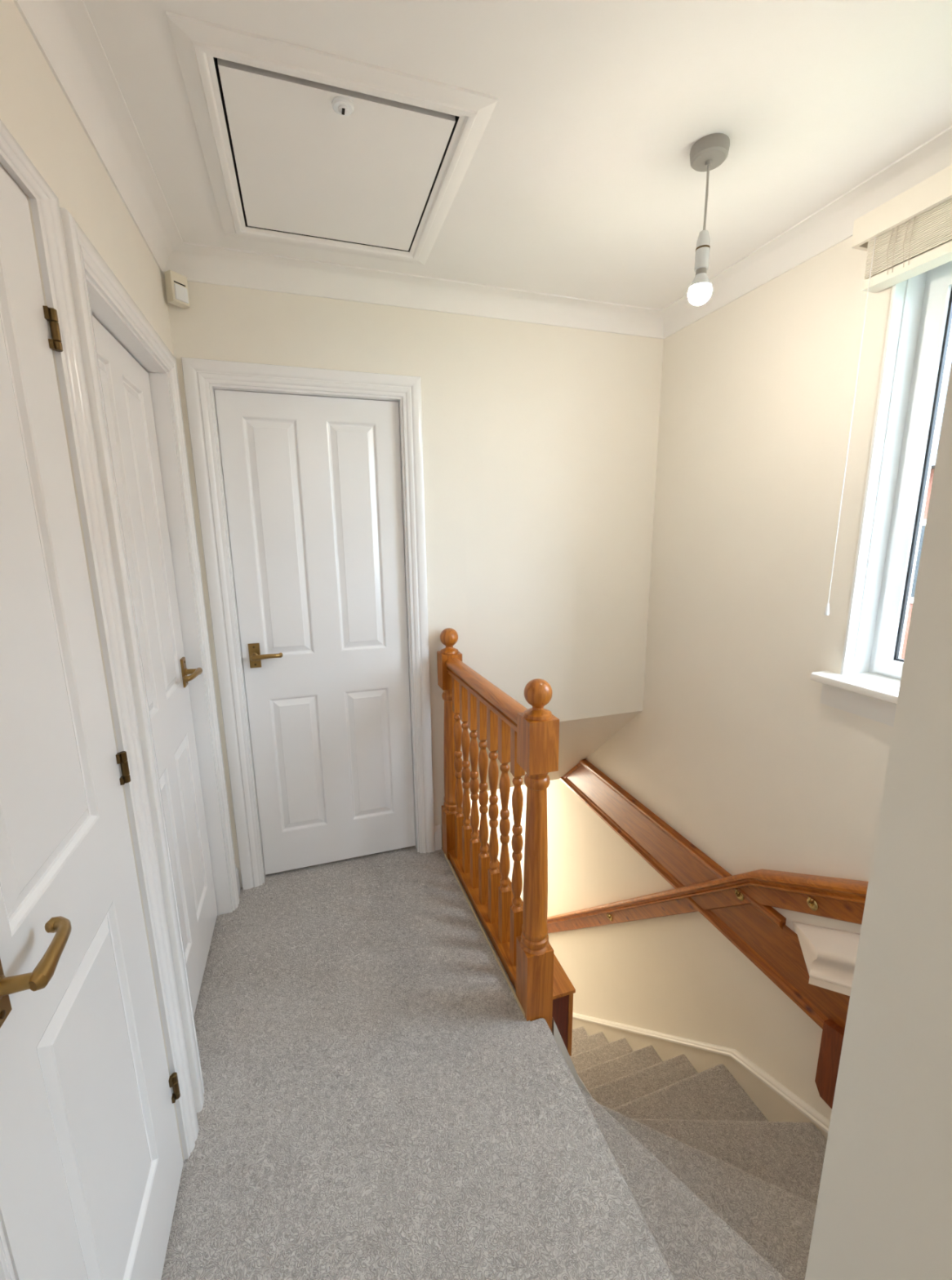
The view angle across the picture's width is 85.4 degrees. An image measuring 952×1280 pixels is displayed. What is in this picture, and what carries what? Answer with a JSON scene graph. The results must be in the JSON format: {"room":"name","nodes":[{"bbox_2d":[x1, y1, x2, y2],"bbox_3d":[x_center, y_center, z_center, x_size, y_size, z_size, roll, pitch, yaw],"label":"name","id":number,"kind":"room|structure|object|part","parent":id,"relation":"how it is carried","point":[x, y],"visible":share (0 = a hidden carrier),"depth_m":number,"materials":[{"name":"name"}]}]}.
{"room":"stair landing","nodes":[
{"label":"stair landing","id":0,"kind":"room"},
{"bbox_2d":[0,0,184,1159],"bbox_3d":[-0.494,0.344,0.131,0.140,2.625,4.120,-4,12,-18],"label":"wall","id":1,"kind":"structure","parent":0,"point":[34,108],"depth_m":1.00,"materials":[{"name":"beige paint"}]},
{"bbox_2d":[0,167,183,1279],"bbox_3d":[-0.614,0.319,0.787,0.096,1.992,0.545,-4,12,-18],"label":"door","id":2,"kind":"structure","parent":1,"relation":"in","point":[91,1162],"depth_m":0.79,"materials":[{"name":"white paint"}]},
{"bbox_3d":[-0.555,0.401,0.592,0.008,0.100,0.042,-4,12,-18],"label":"plate","id":3,"kind":"part","parent":2,"relation":"part of","materials":[{"name":"gold metal"}]},
{"bbox_3d":[-0.633,-0.108,0.686,0.010,0.920,0.296,-4,12,-18],"label":"panel","id":4,"kind":"part","parent":2,"relation":"part of","materials":[{"name":"white paint"}]},
{"bbox_3d":[-0.532,0.388,0.649,0.032,0.024,0.124,-8,13,-30],"label":"lever","id":5,"kind":"part","parent":2,"relation":"part of","materials":[{"name":"gold metal"}]},
{"bbox_3d":[-0.623,0.806,0.874,0.010,0.613,0.296,-4,12,-18],"label":"panel","id":6,"kind":"part","parent":2,"relation":"part of","materials":[{"name":"white paint"}]},
{"bbox_2d":[0,119,199,1279],"bbox_3d":[-0.655,0.303,0.765,0.101,2.053,0.706,-4,12,-18],"label":"trim","id":7,"kind":"structure","parent":1,"relation":"attached to","point":[45,206],"depth_m":0.99,"materials":[{"name":"white paint"}]},
{"bbox_3d":[-0.519,0.360,0.481,0.021,2.053,0.070,-4,12,-18],"label":"architrave leg","id":8,"kind":"part","parent":7,"relation":"part of","materials":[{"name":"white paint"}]},
{"bbox_2d":[59,207,239,1112],"bbox_3d":[-0.913,0.150,1.518,0.116,2.056,0.842,-4,12,-18],"label":"trim","id":9,"kind":"structure","parent":1,"relation":"attached to","point":[97,292],"depth_m":1.38,"materials":[{"name":"white paint"}]},
{"bbox_3d":[-0.989,0.073,1.895,0.021,2.056,0.062,-4,12,-18],"label":"architrave leg","id":10,"kind":"part","parent":9,"relation":"part of","materials":[{"name":"white paint"}]},
{"bbox_2d":[91,315,217,1016],"bbox_3d":[-0.915,0.178,1.530,0.096,1.968,0.678,-4,12,-18],"label":"door","id":11,"kind":"structure","parent":1,"relation":"in","point":[126,385],"depth_m":1.57,"materials":[{"name":"white paint"}]},
{"bbox_3d":[-0.893,-0.232,1.303,0.010,0.920,0.190,-4,12,-18],"label":"panel","id":12,"kind":"part","parent":11,"relation":"part of","materials":[{"name":"white paint"}]},
{"bbox_3d":[-0.980,-0.285,1.566,0.010,0.920,0.190,-4,12,-18],"label":"panel","id":13,"kind":"part","parent":11,"relation":"part of","materials":[{"name":"white paint"}]},
{"bbox_3d":[-0.882,0.686,1.492,0.010,0.605,0.190,-4,12,-18],"label":"panel","id":14,"kind":"part","parent":11,"relation":"part of","materials":[{"name":"white paint"}]},
{"bbox_3d":[-1.012,0.111,1.791,0.008,0.100,0.042,-4,12,-18],"label":"plate","id":15,"kind":"part","parent":11,"relation":"part of","materials":[{"name":"gold metal"}]},
{"bbox_3d":[-0.970,0.633,1.755,0.010,0.605,0.190,-4,12,-18],"label":"panel","id":16,"kind":"part","parent":11,"relation":"part of","materials":[{"name":"white paint"}]},
{"bbox_3d":[-0.959,0.118,1.758,0.032,0.024,0.124,-2,12,-5],"label":"lever","id":17,"kind":"part","parent":11,"relation":"part of","materials":[{"name":"gold metal"}]},
{"bbox_2d":[235,864,240,893],"bbox_3d":[-1.003,1.008,2.156,0.015,0.120,0.080,-4,12,-18],"label":"baseboard","id":18,"kind":"structure","parent":1,"relation":"attached to","point":[237,869],"depth_m":2.17,"materials":[{"name":"white paint"}]},
{"bbox_2d":[164,278,470,887],"bbox_3d":[-0.606,-0.077,2.186,1.145,2.625,0.140,-4,12,-18],"label":"wall","id":19,"kind":"structure","parent":0,"point":[221,322],"depth_m":2.00,"materials":[{"name":"beige paint"}]},
{"bbox_2d":[164,270,190,309],"bbox_3d":[-0.991,-1.165,1.716,0.036,0.090,0.058,5,13,26],"label":"sensor","id":20,"kind":"object","parent":19,"relation":"attached to","point":[176,285],"visible":1,"depth_m":1.70,"materials":[{"name":"beige plastic"}]},
{"bbox_2d":[181,357,435,889],"bbox_3d":[-0.621,0.003,2.162,0.840,2.078,0.116,-4,12,-18],"label":"trim","id":21,"kind":"structure","parent":19,"relation":"attached to","point":[202,377],"depth_m":2.03,"materials":[{"name":"white paint"}]},
{"bbox_3d":[-0.969,0.040,2.003,0.078,2.078,0.021,-4,12,-18],"label":"architrave leg","id":22,"kind":"part","parent":21,"relation":"part of","materials":[{"name":"white paint"}]},
{"bbox_3d":[-0.242,-0.016,2.233,0.073,2.078,0.021,-4,12,-18],"label":"architrave leg","id":23,"kind":"part","parent":21,"relation":"part of","materials":[{"name":"white paint"}]},
{"bbox_2d":[214,389,415,874],"bbox_3d":[-0.614,0.040,2.157,0.669,1.979,0.096,-4,12,-18],"label":"door","id":24,"kind":"structure","parent":19,"relation":"in","point":[313,484],"depth_m":2.14,"materials":[{"name":"white paint"}]},
{"bbox_3d":[-0.891,0.063,2.079,0.042,0.100,0.008,-4,12,-18],"label":"plate","id":25,"kind":"part","parent":24,"relation":"part of","materials":[{"name":"gold metal"}]},
{"bbox_3d":[-0.832,0.067,2.056,0.124,0.024,0.032,-8,13,-30],"label":"lever","id":26,"kind":"part","parent":24,"relation":"part of","materials":[{"name":"gold metal"}]},
{"bbox_3d":[-0.772,-0.388,2.037,0.193,0.917,0.010,-4,12,-18],"label":"panel","id":27,"kind":"part","parent":24,"relation":"part of","materials":[{"name":"white paint"}]},
{"bbox_3d":[-0.761,0.535,2.227,0.193,0.609,0.010,-4,12,-18],"label":"panel","id":28,"kind":"part","parent":24,"relation":"part of","materials":[{"name":"white paint"}]},
{"bbox_3d":[-0.486,-0.409,2.128,0.191,0.917,0.010,-4,12,-18],"label":"panel","id":29,"kind":"part","parent":24,"relation":"part of","materials":[{"name":"white paint"}]},
{"bbox_3d":[-0.475,0.513,2.317,0.191,0.609,0.010,-4,12,-18],"label":"panel","id":30,"kind":"part","parent":24,"relation":"part of","materials":[{"name":"white paint"}]},
{"bbox_2d":[434,825,441,850],"bbox_3d":[-0.182,0.939,2.449,0.032,0.120,0.015,-4,12,-18],"label":"baseboard","id":31,"kind":"structure","parent":19,"relation":"attached to","point":[437,839],"depth_m":2.44,"materials":[{"name":"white paint"}]},
{"bbox_2d":[160,845,675,1279],"bbox_3d":[-0.004,1.506,0.511,1.130,0.215,4.230,-4,12,-18],"label":"floor","id":32,"kind":"structure","parent":0,"point":[381,1102],"depth_m":1.34,"materials":[{"name":"grey carpet"}]},
{"bbox_2d":[436,627,575,1031],"bbox_3d":[0.073,0.698,1.978,0.203,1.376,0.961,-4,12,-18],"label":"balustrade","id":33,"kind":"object","parent":32,"relation":"on","point":[517,929],"visible":1,"depth_m":1.74,"materials":[{"name":"brown wood"}]},
{"bbox_3d":[-0.105,0.891,2.408,0.087,0.228,0.087,-4,12,-18],"label":"post","id":34,"kind":"part","parent":33,"relation":"part of","materials":[{"name":"brown wood"}]},
{"bbox_3d":[0.030,0.180,1.851,0.066,0.066,0.769,-5,12,-19],"label":"hand rail","id":35,"kind":"part","parent":33,"relation":"part of","materials":[{"name":"brown wood"}]},
{"bbox_3d":[0.078,1.039,2.057,0.196,0.012,0.944,-4,12,-18],"label":"rail","id":36,"kind":"part","parent":33,"relation":"part of","materials":[{"name":"brown wood"}]},
{"bbox_3d":[0.185,1.197,1.649,0.087,0.528,0.087,-4,12,-18],"label":"post","id":37,"kind":"part","parent":33,"relation":"part of","materials":[{"name":"brown wood"}]},
{"bbox_2d":[469,792,480,830],"bbox_3d":[-0.391,1.510,5.270,1.010,3.330,0.100,-4,12,-18],"label":"wall","id":38,"kind":"structure","parent":0,"point":[478,804],"depth_m":5.40,"materials":[{"name":"beige paint"}]},
{"bbox_2d":[83,0,951,310],"bbox_3d":[0.568,-1.060,0.184,2.395,0.120,4.230,-4,12,-18],"label":"ceiling","id":39,"kind":"structure","parent":0,"point":[580,180],"depth_m":1.16,"materials":[{"name":"paint"}]},
{"bbox_2d":[165,11,497,265],"bbox_3d":[-0.372,-1.242,1.375,0.644,0.050,0.740,-4,12,-18],"label":"hatch","id":40,"kind":"object","parent":39,"relation":"attached to","point":[301,146],"visible":1,"depth_m":1.25,"materials":[{"name":"paint"}]},
{"bbox_3d":[-0.645,-1.207,1.291,0.068,0.019,0.740,-4,12,-18],"label":"frame moulding","id":41,"kind":"part","parent":40,"relation":"part of","materials":[{"name":"paint"}]},
{"bbox_3d":[-0.476,-1.291,1.691,0.644,0.019,0.068,-4,12,-18],"label":"frame moulding","id":42,"kind":"part","parent":40,"relation":"part of","materials":[{"name":"paint"}]},
{"bbox_3d":[-0.268,-1.165,1.065,0.644,0.019,0.068,-4,12,-18],"label":"frame moulding","id":43,"kind":"part","parent":40,"relation":"part of","materials":[{"name":"paint"}]},
{"bbox_3d":[-0.374,-1.241,1.383,0.497,0.020,0.579,-4,12,-18],"label":"hatch panel","id":44,"kind":"part","parent":40,"relation":"part of","materials":[{"name":"paint"}]},
{"bbox_3d":[-0.098,-1.249,1.464,0.068,0.019,0.740,-4,12,-18],"label":"frame moulding","id":45,"kind":"part","parent":40,"relation":"part of","materials":[{"name":"paint"}]},
{"bbox_2d":[13,0,951,339],"bbox_3d":[0.515,-0.958,0.176,2.003,0.085,3.978,-4,12,-18],"label":"trim","id":46,"kind":"structure","parent":39,"relation":"attached to","point":[64,31],"depth_m":1.70,"materials":[{"name":"paint"}]},
{"bbox_2d":[687,133,729,305],"bbox_3d":[0.582,-1.052,1.317,0.092,0.353,0.092,-4,12,-18],"label":"pendant lamp","id":47,"kind":"object","parent":39,"relation":"hanging from","point":[710,151],"visible":1,"depth_m":1.31,"materials":[{"name":"grey plastic"}]},
{"bbox_3d":[0.584,-0.898,1.349,0.058,0.039,0.058,-4,12,-18],"label":"bulb","id":48,"kind":"part","parent":47,"relation":"part of","materials":[{"name":"white glass"}]},
{"bbox_3d":[0.582,-1.112,1.305,0.007,0.157,0.006,-4,12,-18],"label":"flex cord","id":49,"kind":"part","parent":47,"relation":"part of","materials":[{"name":"white plastic"}]},
{"bbox_2d":[462,314,663,794],"bbox_3d":[0.029,-0.364,3.622,0.970,2.655,2.530,-4,12,-18],"label":"wall","id":50,"kind":"structure","parent":0,"point":[561,424],"depth_m":2.34,"materials":[{"name":"beige paint"}]},
{"bbox_2d":[486,235,951,1120],"bbox_3d":[0.926,1.034,3.103,0.260,5.205,4.678,-4,12,-18],"label":"wall","id":51,"kind":"structure","parent":0,"point":[732,744],"depth_m":2.02,"materials":[{"name":"beige paint"}]},
{"bbox_2d":[559,759,849,1108],"bbox_3d":[0.916,1.156,2.658,0.045,0.510,2.092,-4,12,-18],"label":"handrail","id":52,"kind":"object","parent":51,"relation":"attached to","point":[759,931],"visible":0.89,"depth_m":2.16,"materials":[{"name":"brown wood"}]},
{"bbox_3d":[0.910,0.922,2.644,0.030,0.046,1.530,-4,12,-18],"label":"moulding","id":53,"kind":"part","parent":52,"relation":"part of","materials":[{"name":"brown wood"}]},
{"bbox_3d":[0.906,1.141,2.706,0.033,0.045,1.990,-4,12,-18],"label":"moulding","id":54,"kind":"part","parent":52,"relation":"part of","materials":[{"name":"brown wood"}]},
{"bbox_2d":[791,920,859,995],"bbox_3d":[1.266,0.941,1.468,0.064,0.648,0.850,-4,12,-18],"label":"stair capping","id":55,"kind":"structure","parent":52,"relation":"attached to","point":[829,954],"depth_m":1.73,"materials":[{"name":"paint"}]},
{"bbox_3d":[1.226,1.440,1.749,0.045,0.312,0.100,-4,12,-18],"label":"post","id":56,"kind":"part","parent":52,"relation":"part of","materials":[{"name":"brown wood"}]},
{"bbox_2d":[546,868,868,933],"bbox_3d":[0.905,1.577,2.760,0.066,2.716,3.208,-4,12,-18],"label":"stair handrail","id":57,"kind":"object","parent":51,"relation":"attached to","point":[834,898],"visible":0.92,"depth_m":2.06,"materials":[{"name":"brown wood"}]},
{"bbox_3d":[1.064,1.029,2.100,0.023,0.040,0.012,-4,12,-18],"label":"bracket arm","id":58,"kind":"part","parent":57,"relation":"part of","materials":[{"name":"gold metal"}]},
{"bbox_3d":[1.155,0.903,1.783,0.023,0.040,0.012,-4,12,-18],"label":"bracket arm","id":59,"kind":"part","parent":57,"relation":"part of","materials":[{"name":"gold metal"}]},
{"bbox_2d":[809,261,951,726],"bbox_3d":[1.332,-0.348,1.226,0.247,1.289,0.832,-4,12,-18],"label":"window","id":60,"kind":"structure","parent":51,"relation":"in","point":[867,685],"depth_m":1.53,"materials":[{"name":"white plastic"}]},
{"bbox_3d":[1.311,0.192,1.328,0.188,0.030,0.832,-4,12,-18],"label":"sill","id":61,"kind":"part","parent":60,"relation":"part of","materials":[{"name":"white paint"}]},
{"bbox_2d":[824,164,951,615],"bbox_3d":[1.236,-0.554,1.173,0.082,1.110,0.850,-4,12,-18],"label":"blind","id":62,"kind":"object","parent":60,"relation":"attached to","point":[908,236],"visible":1,"depth_m":1.34,"materials":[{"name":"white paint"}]},
{"bbox_3d":[1.092,-0.605,1.506,0.004,1.010,0.005,0,12,5],"label":"pull cord","id":63,"kind":"part","parent":62,"relation":"part of","materials":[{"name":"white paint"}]},
{"bbox_3d":[1.134,-1.044,1.383,0.063,0.120,0.020,-4,12,-18],"label":"ladder cord","id":64,"kind":"part","parent":62,"relation":"part of","materials":[{"name":"white fabric"}]},
{"bbox_3d":[1.235,-0.925,1.096,0.054,0.024,0.786,-4,12,-18],"label":"rail","id":65,"kind":"part","parent":62,"relation":"part of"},
{"bbox_3d":[1.146,-1.037,1.345,0.063,0.120,0.020,-4,12,-18],"label":"ladder cord","id":66,"kind":"part","parent":62,"relation":"part of","materials":[{"name":"white fabric"}]},
{"bbox_3d":[1.415,-0.398,1.248,0.069,1.195,0.720,-4,12,-18],"label":"frame","id":67,"kind":"part","parent":60,"relation":"part of","materials":[{"name":"white plastic"}]},
{"bbox_3d":[1.383,-0.395,1.238,0.024,1.135,0.660,-4,12,-18],"label":"sash","id":68,"kind":"part","parent":60,"relation":"part of","materials":[{"name":"white plastic"}]},
{"bbox_2d":[804,361,951,1279],"bbox_3d":[1.435,1.669,-0.017,1.265,5.205,2.292,-4,12,-18],"label":"wall partition","id":69,"kind":"structure","parent":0,"point":[883,1210],"depth_m":0.58,"materials":[{"name":"beige paint"}]},
{"bbox_3d":[-0.268,2.283,3.557,0.100,2.502,3.460,-4,12,-18],"label":"wall","id":70,"kind":"structure","parent":0,"visible":0},
{"bbox_2d":[470,824,573,1055],"bbox_3d":[0.039,1.109,2.386,0.080,0.258,1.533,-4,12,-18],"label":"board","id":71,"kind":"object","parent":70,"relation":"on","point":[562,1006],"visible":0.19,"depth_m":1.67,"materials":[{"name":"brown wood"}]},
{"label":"outside","id":72,"kind":"structure","parent":0,"visible":0},
{"bbox_3d":[4.805,4.063,2.415,70.000,0.100,80.000,-4,12,-18],"label":"ground","id":73,"kind":"structure","parent":72,"visible":0},
{"bbox_2d":[900,339,951,659],"bbox_3d":[10.176,-1.165,7.437,7.800,8.000,16.800,-4,12,-18],"label":"neighbouring house","id":74,"kind":"structure","parent":73,"relation":"on","point":[949,359],"depth_m":7.59,"materials":[{"name":"red brick"}]},
{"bbox_3d":[6.323,-1.219,7.916,0.028,1.040,1.140,-4,12,-18],"label":"house pane","id":75,"kind":"part","parent":74,"relation":"part of","materials":[{"name":"clear glass"}]},
{"bbox_3d":[0.304,3.607,3.549,1.030,0.100,4.328,-4,12,-18],"label":"floor","id":76,"kind":"structure","parent":0,"visible":0},
{"bbox_2d":[551,1012,830,1279],"bbox_3d":[0.428,2.628,2.964,1.004,3.346,3.527,-4,12,-18],"label":"staircase","id":77,"kind":"structure","parent":76,"relation":"on","point":[722,1162],"depth_m":1.74,"materials":[{"name":"grey carpet"}]},
{"bbox_3d":[0.892,2.551,3.103,0.026,2.650,3.526,-4,12,-18],"label":"string moulding","id":78,"kind":"part","parent":77,"relation":"part of","materials":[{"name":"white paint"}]}
]}

